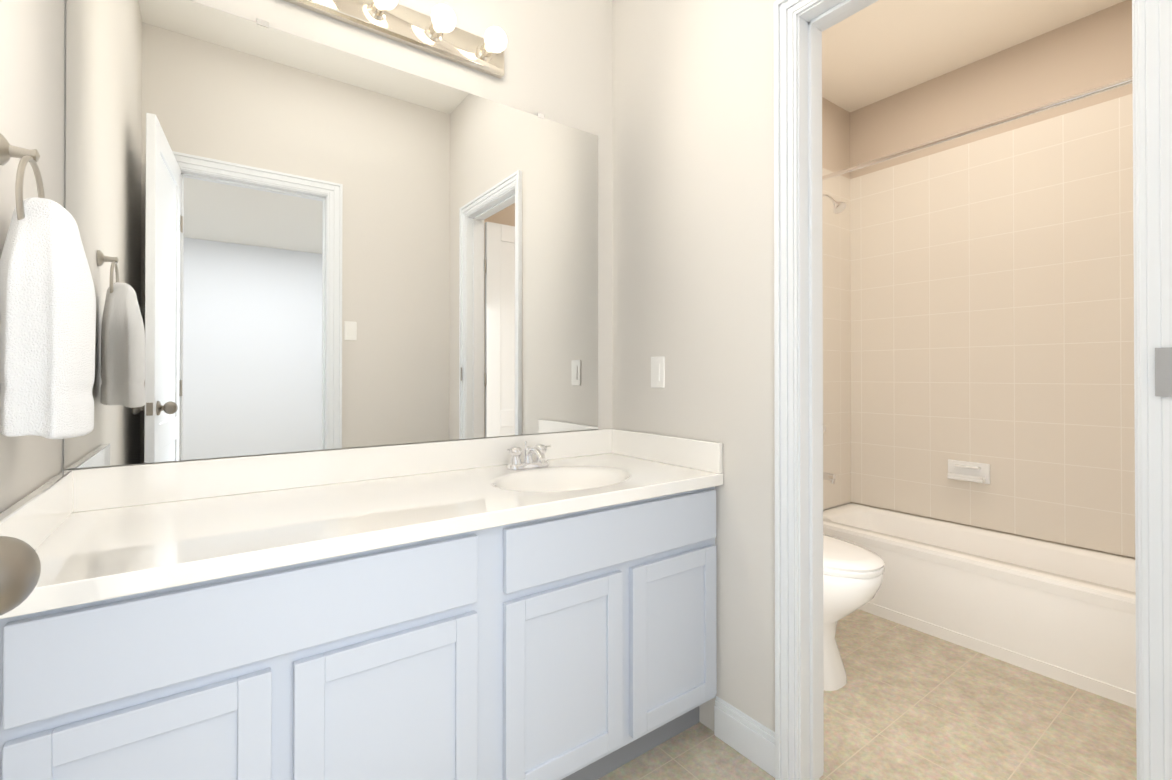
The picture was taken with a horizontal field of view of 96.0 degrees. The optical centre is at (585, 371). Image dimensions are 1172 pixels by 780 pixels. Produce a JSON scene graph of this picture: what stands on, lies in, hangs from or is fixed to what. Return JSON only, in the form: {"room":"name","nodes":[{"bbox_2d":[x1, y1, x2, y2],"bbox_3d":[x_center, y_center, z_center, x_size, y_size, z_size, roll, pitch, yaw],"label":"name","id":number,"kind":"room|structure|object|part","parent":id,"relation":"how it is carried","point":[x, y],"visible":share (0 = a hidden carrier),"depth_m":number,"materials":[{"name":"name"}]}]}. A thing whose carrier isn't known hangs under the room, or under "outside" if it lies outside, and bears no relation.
{"room":"bathroom","nodes":[
{"label":"bathroom","id":0,"kind":"room"},
{"bbox_2d":[0,536,40,615],"bbox_3d":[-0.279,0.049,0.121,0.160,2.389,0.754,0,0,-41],"label":"door knob","id":1,"kind":"object","parent":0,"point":[20,567],"depth_m":0.39,"materials":[{"name":"silver metal"}]},
{"bbox_2d":[0,0,64,512],"bbox_3d":[-0.744,-0.330,0.441,0.120,3.175,2.050,0,0,-36],"label":"wall","id":2,"kind":"structure","parent":0,"point":[32,56],"depth_m":1.06,"materials":[{"name":"white paint"}]},
{"bbox_2d":[0,133,95,438],"bbox_3d":[-0.944,-0.144,0.923,0.120,0.514,0.260,0,0,-36],"label":"towel","id":3,"kind":"object","parent":2,"relation":"attached to","point":[47,328],"visible":1,"depth_m":0.84,"materials":[{"name":"white fabric"}]},
{"bbox_2d":[62,0,849,510],"bbox_3d":[0.195,-0.318,2.456,4.000,3.175,0.120,0,0,-36],"label":"wall","id":4,"kind":"structure","parent":0,"point":[558,60],"depth_m":2.10,"materials":[{"name":"white paint"}]},
{"bbox_2d":[64,0,597,468],"bbox_3d":[-0.619,-0.394,1.789,1.651,1.275,0.008,0,0,-36],"label":"mirror","id":5,"kind":"object","parent":4,"relation":"attached to","point":[290,242],"visible":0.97,"depth_m":1.62,"materials":[{"name":"clear glass"}]},
{"bbox_2d":[0,428,722,550],"bbox_3d":[-0.409,0.297,1.562,1.734,0.105,0.611,0,0,-36],"label":"backsplash","id":6,"kind":"structure","parent":4,"relation":"attached to","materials":[{"name":"white stone"}]},
{"bbox_2d":[284,0,506,78],"bbox_3d":[-0.579,-1.175,1.730,0.750,0.116,0.158,0,0,-36],"label":"sconce","id":7,"kind":"object","parent":4,"relation":"attached to","point":[438,32],"visible":1,"depth_m":1.78,"materials":[{"name":"silver metal"}]},
{"bbox_2d":[822,168,850,508],"bbox_3d":[1.478,-0.002,3.299,0.690,2.552,0.010,0,0,-36],"label":"wall tile","id":8,"kind":"structure","parent":4,"relation":"attached to","point":[836,342],"depth_m":3.39,"materials":[{"name":"beige tile"}]},
{"bbox_2d":[823,424,835,483],"bbox_3d":[1.442,0.461,3.183,0.170,0.406,0.130,0,0,-36],"label":"tub valve","id":9,"kind":"object","parent":8,"relation":"attached to","point":[831,477],"visible":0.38,"depth_m":3.15,"materials":[{"name":"silver metal"}]},
{"bbox_2d":[822,194,846,213],"bbox_3d":[1.461,-1.015,3.165,0.080,0.153,0.196,0,0,-36],"label":"shower head","id":10,"kind":"object","parent":8,"relation":"attached to","point":[838,207],"visible":0.65,"depth_m":3.11},
{"bbox_2d":[612,0,776,731],"bbox_3d":[0.729,-0.323,1.577,0.120,3.175,1.930,0,0,-36],"label":"wall","id":11,"kind":"structure","parent":0,"point":[693,192],"depth_m":1.87,"materials":[{"name":"white paint"}]},
{"bbox_2d":[651,356,664,387],"bbox_3d":[0.281,0.002,2.085,0.010,0.124,0.076,0,0,-36],"label":"light switch","id":12,"kind":"object","parent":11,"relation":"attached to","point":[657,372],"visible":1,"depth_m":2.08,"materials":[{"name":"white plastic"}]},
{"bbox_2d":[714,696,774,777],"bbox_3d":[0.524,1.198,1.739,0.014,0.134,0.249,0,0,-36],"label":"baseboard","id":13,"kind":"structure","parent":11,"relation":"attached to","point":[746,736],"depth_m":1.73,"materials":[{"name":"white wood"}]},
{"bbox_2d":[774,0,1171,779],"bbox_3d":[0.903,0.056,1.338,0.174,2.413,0.855,0,0,-36],"label":"door frame","id":14,"kind":"structure","parent":11,"relation":"attached to","point":[1154,40],"depth_m":1.59,"materials":[{"name":"white wood"}]},
{"bbox_2d":[1155,347,1171,396],"bbox_3d":[1.065,0.001,0.970,0.002,0.090,0.026,0,0,-36],"label":"hinge plate","id":15,"kind":"object","parent":11,"relation":"attached to","point":[1163,372],"visible":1,"depth_m":0.97,"materials":[{"name":"silver metal"}]},
{"bbox_2d":[822,97,849,178],"bbox_3d":[0.780,-0.236,1.613,0.004,3.000,1.930,0,0,-36],"label":"wall","id":16,"kind":"structure","parent":0,"point":[835,138],"depth_m":1.62,"materials":[{"name":"beige paint"}]},
{"bbox_2d":[598,609,1136,779],"bbox_3d":[1.991,1.280,-0.925,5.030,0.060,7.690,0,0,-36],"label":"floor","id":17,"kind":"structure","parent":0,"point":[906,703],"depth_m":1.88,"materials":[{"name":"tile"}]},
{"bbox_2d":[0,428,722,779],"bbox_3d":[-0.408,0.754,1.558,1.734,1.020,0.615,0,0,-36],"label":"bathroom vanity","id":18,"kind":"object","parent":17,"relation":"on","point":[456,610],"visible":0.98,"depth_m":1.25,"materials":[{"name":"white wood"}]},
{"bbox_3d":[-0.778,0.851,0.946,0.367,0.513,0.020,0,0,-36],"label":"door","id":19,"kind":"part","parent":18,"relation":"part of","materials":[{"name":"white wood"}]},
{"bbox_3d":[-0.600,0.487,1.077,0.807,0.165,0.020,0,0,-36],"label":"drawer","id":20,"kind":"part","parent":18,"relation":"part of","materials":[{"name":"white wood"}]},
{"bbox_2d":[0,453,722,618],"bbox_3d":[-0.408,0.417,1.560,1.734,0.135,0.615,0,0,-36],"label":"countertop","id":21,"kind":"structure","parent":18,"relation":"on","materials":[{"name":"white stone"}]},
{"bbox_2d":[507,441,550,469],"bbox_3d":[-0.188,0.304,1.906,0.184,0.094,0.137,0,0,-36],"label":"faucet","id":22,"kind":"object","parent":21,"relation":"on","point":[528,462],"visible":1,"depth_m":1.90,"materials":[{"name":"silver metal"}]},
{"bbox_3d":[-0.435,0.853,1.194,0.400,0.513,0.020,0,0,-36],"label":"door","id":23,"kind":"part","parent":18,"relation":"part of","materials":[{"name":"white wood"}]},
{"bbox_3d":[-0.053,0.854,1.469,0.388,0.513,0.020,0,0,-36],"label":"door","id":24,"kind":"part","parent":18,"relation":"part of","materials":[{"name":"white wood"}]},
{"bbox_3d":[0.117,0.490,1.594,0.808,0.165,0.020,0,0,-36],"label":"drawer","id":25,"kind":"part","parent":18,"relation":"part of","materials":[{"name":"white wood"}]},
{"bbox_3d":[0.291,0.856,1.717,0.380,0.513,0.020,0,0,-36],"label":"door","id":26,"kind":"part","parent":18,"relation":"part of","materials":[{"name":"white wood"}]},
{"bbox_2d":[823,534,884,690],"bbox_3d":[0.874,0.850,2.336,0.480,0.838,0.833,0,0,-36],"label":"toilet","id":27,"kind":"object","parent":17,"relation":"on","point":[853,573],"visible":0.25,"depth_m":2.04,"materials":[{"name":"white ceramic"}]},
{"bbox_3d":[0.926,0.751,2.264,0.386,0.056,0.653,0,0,-36],"label":"seat","id":28,"kind":"part","parent":27,"relation":"part of","materials":[{"name":"white ceramic"}]},
{"bbox_2d":[823,503,1135,708],"bbox_3d":[2.057,1.064,2.527,0.622,0.412,1.906,0,0,-36],"label":"bathtub","id":29,"kind":"object","parent":17,"relation":"on","point":[1065,614],"visible":0.75,"depth_m":2.40,"materials":[{"name":"white ceramic"}]},
{"bbox_2d":[822,0,1125,111],"bbox_3d":[1.549,-1.758,2.176,1.900,0.050,1.930,0,0,-36],"label":"ceiling","id":30,"kind":"structure","parent":0,"point":[878,50],"depth_m":2.73,"materials":[{"name":"white paint"}]},
{"bbox_2d":[850,0,1134,558],"bbox_3d":[2.403,-0.317,2.710,0.120,3.175,2.050,0,0,-36],"label":"wall","id":31,"kind":"structure","parent":0,"point":[1089,52],"depth_m":2.83,"materials":[{"name":"beige paint"}]},
{"bbox_2d":[850,94,1134,557],"bbox_3d":[2.315,-0.213,2.720,0.010,2.137,1.910,0,0,-36],"label":"wall tile","id":32,"kind":"structure","parent":31,"relation":"attached to","point":[992,301],"depth_m":2.81,"materials":[{"name":"beige tile"}]},
{"bbox_2d":[947,459,989,483],"bbox_3d":[2.116,0.557,2.931,0.060,0.110,0.200,0,0,-36],"label":"soap dish","id":33,"kind":"object","parent":32,"relation":"attached to","point":[969,471],"visible":1,"depth_m":2.92,"materials":[{"name":"white ceramic"}]},
{"bbox_3d":[1.394,-0.328,0.793,3.760,3.175,0.120,0,0,-36],"label":"wall","id":34,"kind":"structure","parent":0,"visible":0},
{"bbox_3d":[2.601,-0.011,1.742,0.690,2.552,0.010,0,0,-36],"label":"wall tile","id":35,"kind":"structure","parent":34,"relation":"attached to","visible":0},
{"bbox_2d":[822,77,1131,180],"bbox_3d":[1.834,-1.116,2.379,0.064,0.064,1.909,0,0,-36],"label":"shower rod","id":36,"kind":"object","parent":35,"relation":"attached to","point":[1085,94],"visible":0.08,"depth_m":2.37,"materials":[{"name":"silver metal"}]}
]}

